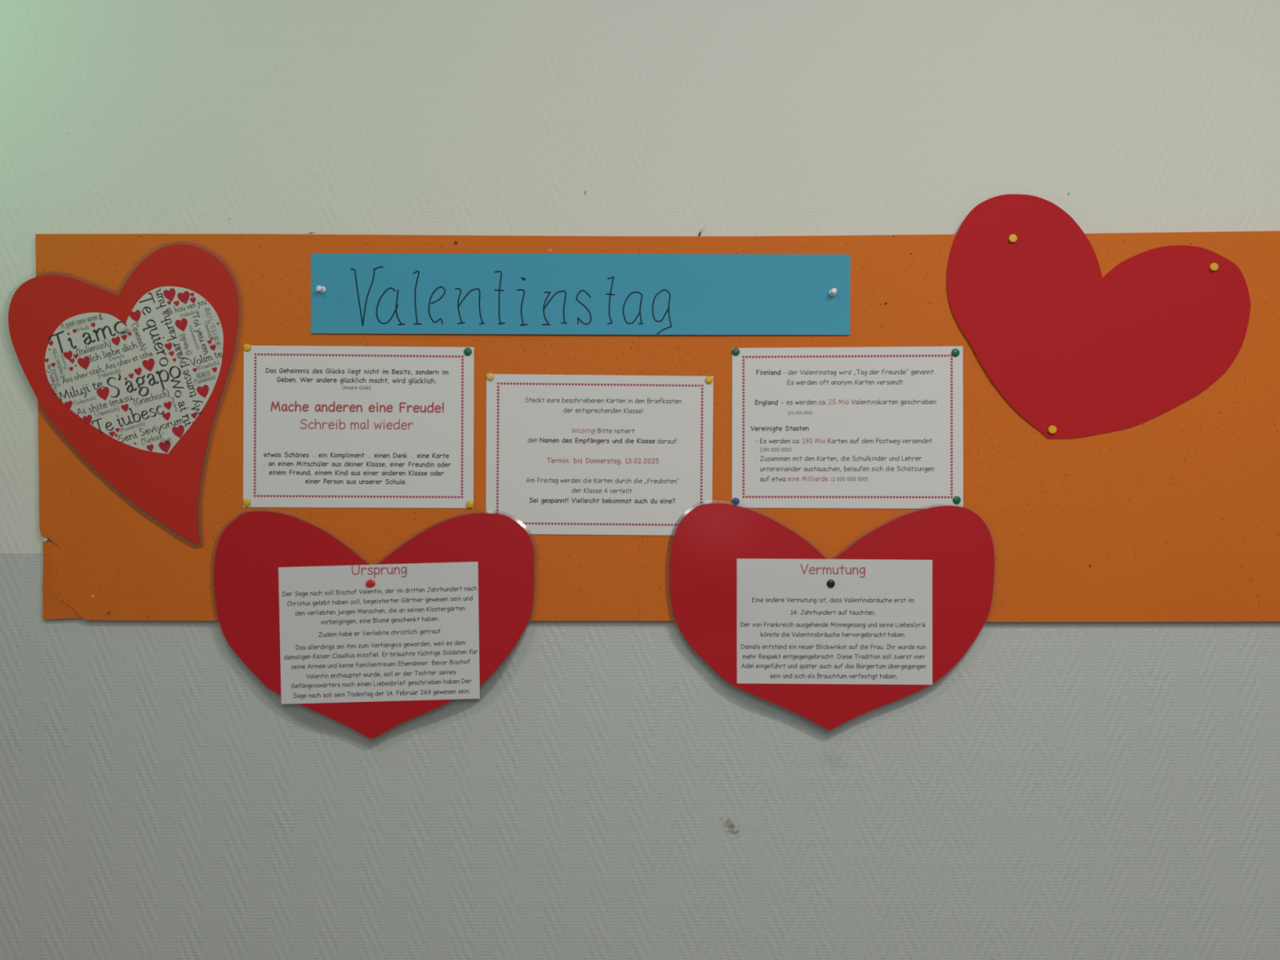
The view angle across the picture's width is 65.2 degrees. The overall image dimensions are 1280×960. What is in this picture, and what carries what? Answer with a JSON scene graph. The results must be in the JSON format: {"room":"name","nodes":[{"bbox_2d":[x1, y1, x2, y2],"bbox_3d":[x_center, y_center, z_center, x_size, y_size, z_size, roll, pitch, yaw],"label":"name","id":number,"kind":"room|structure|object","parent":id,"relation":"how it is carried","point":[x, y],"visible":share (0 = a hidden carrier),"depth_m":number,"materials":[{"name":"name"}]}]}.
{"room":"school corridor","nodes":[
{"label":"school corridor","id":0,"kind":"room"},
{"bbox_2d":[0,0,1279,959],"bbox_3d":[0.000,0.175,1.368,4.400,2.750,0.120,0,0,0],"label":"wall","id":1,"kind":"structure","parent":0,"point":[1064,790],"depth_m":1.31,"materials":[{"name":"grey paint"}]},
{"bbox_2d":[35,233,639,620],"bbox_3d":[-0.393,-0.068,1.303,0.784,0.503,0.010,0,0,0],"label":"board","id":2,"kind":"object","parent":1,"relation":"attached to","point":[105,557],"visible":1,"depth_m":1.30,"materials":[{"name":"orange"}]},
{"bbox_2d":[8,244,238,544],"bbox_3d":[-0.670,-0.112,1.290,0.311,0.399,0.013,0,0,0],"label":"heart","id":3,"kind":"object","parent":2,"relation":"attached to","point":[113,393],"visible":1,"depth_m":1.30,"materials":[{"name":"red paper"},{"name":"clear laminate"}]},
{"bbox_2d":[120,324,129,332],"bbox_3d":[-0.664,-0.195,1.290,0.009,0.009,0.011,0,0,-4],"label":"pin","id":4,"kind":"object","parent":2,"relation":"attached to","point":[123,328],"visible":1,"depth_m":1.28,"materials":[{"name":"white plastic"}]},
{"bbox_2d":[162,434,171,440],"bbox_3d":[-0.611,-0.055,1.290,0.009,0.009,0.011,0,0,-4],"label":"pin","id":5,"kind":"object","parent":2,"relation":"attached to","point":[165,437],"visible":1,"depth_m":1.28,"materials":[{"name":"white plastic"}]},
{"bbox_2d":[243,498,250,506],"bbox_3d":[-0.509,0.029,1.295,0.010,0.010,0.003,0,0,0],"label":"pin","id":6,"kind":"object","parent":2,"relation":"attached to","point":[246,502],"visible":1,"depth_m":1.29,"materials":[{"name":"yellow plastic"}]},
{"bbox_2d":[243,343,251,351],"bbox_3d":[-0.509,-0.172,1.295,0.010,0.010,0.003,0,0,0],"label":"pin","id":7,"kind":"object","parent":2,"relation":"attached to","point":[246,347],"visible":1,"depth_m":1.29,"materials":[{"name":"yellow plastic"}]},
{"bbox_2d":[315,285,325,293],"bbox_3d":[-0.412,-0.247,1.291,0.009,0.009,0.012,0,0,6],"label":"pin","id":8,"kind":"object","parent":2,"relation":"attached to","point":[322,289],"visible":1,"depth_m":1.29,"materials":[{"name":"white plastic"}]},
{"bbox_2d":[243,345,474,508],"bbox_3d":[-0.365,-0.069,1.297,0.300,0.211,0.001,0,0,0],"label":"notice sheet","id":9,"kind":"object","parent":2,"relation":"attached to","point":[324,426],"visible":1,"depth_m":1.30,"materials":[{"name":"white paper"}]},
{"bbox_2d":[365,579,375,586],"bbox_3d":[-0.348,0.134,1.292,0.012,0.010,0.004,0,0,0],"label":"pin","id":10,"kind":"object","parent":2,"relation":"attached to","point":[370,583],"visible":1,"depth_m":1.29,"materials":[{"name":"red plastic"}]},
{"bbox_2d":[213,511,533,738],"bbox_3d":[-0.344,0.188,1.294,0.422,0.302,0.004,0,0,0],"label":"heart","id":11,"kind":"object","parent":2,"relation":"attached to","point":[442,611],"visible":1,"depth_m":1.29,"materials":[{"name":"red paper"}]},
{"bbox_2d":[463,347,471,355],"bbox_3d":[-0.223,-0.166,1.295,0.010,0.010,0.003,0,0,0],"label":"pin","id":12,"kind":"object","parent":2,"relation":"attached to","point":[467,351],"visible":1,"depth_m":1.29,"materials":[{"name":"green plastic"}]},
{"bbox_2d":[466,500,473,508],"bbox_3d":[-0.221,0.032,1.295,0.010,0.010,0.003,0,0,0],"label":"pin","id":13,"kind":"object","parent":2,"relation":"attached to","point":[469,504],"visible":1,"depth_m":1.29,"materials":[{"name":"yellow plastic"}]},
{"bbox_2d":[486,373,493,380],"bbox_3d":[-0.194,-0.134,1.295,0.010,0.010,0.003,0,0,0],"label":"pin","id":14,"kind":"object","parent":2,"relation":"attached to","point":[490,376],"visible":1,"depth_m":1.29,"materials":[{"name":"yellow plastic"}]},
{"bbox_2d":[311,253,850,334],"bbox_3d":[-0.077,-0.241,1.296,0.700,0.106,0.003,0,0,0],"label":"banner","id":15,"kind":"object","parent":2,"relation":"attached to","point":[365,293],"visible":1,"depth_m":1.30,"materials":[{"name":"blue paper"}]},
{"bbox_2d":[485,373,713,535],"bbox_3d":[-0.052,-0.033,1.297,0.295,0.210,0.001,0,0,0],"label":"notice sheet","id":16,"kind":"object","parent":2,"relation":"attached to","point":[566,454],"visible":1,"depth_m":1.30,"materials":[{"name":"white paper"}]},
{"bbox_2d":[639,231,1279,622],"bbox_3d":[0.475,-0.070,1.303,0.953,0.509,0.010,0,0,0],"label":"board","id":17,"kind":"object","parent":1,"relation":"attached to","point":[1174,515],"visible":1,"depth_m":1.30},
{"bbox_2d":[705,376,712,383],"bbox_3d":[0.089,-0.130,1.295,0.010,0.010,0.003,0,0,0],"label":"pin","id":18,"kind":"object","parent":17,"relation":"attached to","point":[708,380],"visible":1,"depth_m":1.29,"materials":[{"name":"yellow plastic"}]},
{"bbox_2d":[732,347,739,355],"bbox_3d":[0.124,-0.166,1.295,0.010,0.010,0.003,0,0,0],"label":"pin","id":19,"kind":"object","parent":17,"relation":"attached to","point":[735,351],"visible":1,"depth_m":1.29,"materials":[{"name":"green plastic"}]},
{"bbox_2d":[732,497,739,505],"bbox_3d":[0.124,0.028,1.296,0.010,0.010,0.003,0,0,0],"label":"pin","id":20,"kind":"object","parent":17,"relation":"attached to","point":[735,501],"visible":1,"depth_m":1.29,"materials":[{"name":"blue plastic"}]},
{"bbox_2d":[826,579,835,587],"bbox_3d":[0.247,0.134,1.292,0.010,0.010,0.003,0,0,0],"label":"pin","id":21,"kind":"object","parent":17,"relation":"attached to","point":[830,583],"visible":1,"depth_m":1.29,"materials":[{"name":"black plastic"}]},
{"bbox_2d":[670,503,994,730],"bbox_3d":[0.248,0.177,1.293,0.427,0.302,0.006,0,0,0],"label":"heart","id":22,"kind":"object","parent":17,"relation":"attached to","point":[751,597],"visible":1,"depth_m":1.29,"materials":[{"name":"red paper"},{"name":"clear laminate"}]},
{"bbox_2d":[828,288,836,296],"bbox_3d":[0.249,-0.243,1.291,0.009,0.009,0.013,0,0,-3],"label":"pin","id":23,"kind":"object","parent":17,"relation":"attached to","point":[832,292],"visible":1,"depth_m":1.29,"materials":[{"name":"white plastic"}]},
{"bbox_2d":[732,346,963,508],"bbox_3d":[0.269,-0.068,1.297,0.300,0.211,0.001,0,0,0],"label":"notice sheet","id":24,"kind":"object","parent":17,"relation":"attached to","point":[824,427],"visible":1,"depth_m":1.30,"materials":[{"name":"white paper"}]},
{"bbox_2d":[951,348,959,356],"bbox_3d":[0.409,-0.165,1.295,0.010,0.010,0.003,0,0,0],"label":"pin","id":25,"kind":"object","parent":17,"relation":"attached to","point":[955,352],"visible":1,"depth_m":1.29,"materials":[{"name":"green plastic"}]},
{"bbox_2d":[952,496,960,503],"bbox_3d":[0.411,0.026,1.295,0.010,0.010,0.003,0,0,0],"label":"pin","id":26,"kind":"object","parent":17,"relation":"attached to","point":[957,500],"visible":1,"depth_m":1.29,"materials":[{"name":"green plastic"}]},
{"bbox_2d":[1008,234,1017,242],"bbox_3d":[0.483,-0.313,1.295,0.011,0.011,0.004,0,0,-1],"label":"pin","id":27,"kind":"object","parent":17,"relation":"attached to","point":[1012,238],"visible":1,"depth_m":1.29,"materials":[{"name":"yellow plastic"}]},
{"bbox_2d":[1047,425,1057,433],"bbox_3d":[0.534,-0.065,1.295,0.011,0.011,0.004,0,1,0],"label":"pin","id":28,"kind":"object","parent":17,"relation":"attached to","point":[1051,429],"visible":1,"depth_m":1.29,"materials":[{"name":"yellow plastic"}]},
{"bbox_2d":[946,194,1250,439],"bbox_3d":[0.595,-0.212,1.296,0.394,0.317,0.003,0,0,0],"label":"heart","id":29,"kind":"object","parent":17,"relation":"attached to","point":[1077,351],"visible":1,"depth_m":1.30,"materials":[{"name":"red paper"}]},
{"bbox_2d":[1208,262,1218,271],"bbox_3d":[0.743,-0.276,1.295,0.011,0.011,0.004,0,0,-2],"label":"pin","id":30,"kind":"object","parent":17,"relation":"attached to","point":[1214,266],"visible":1,"depth_m":1.29,"materials":[{"name":"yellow plastic"}]}
]}

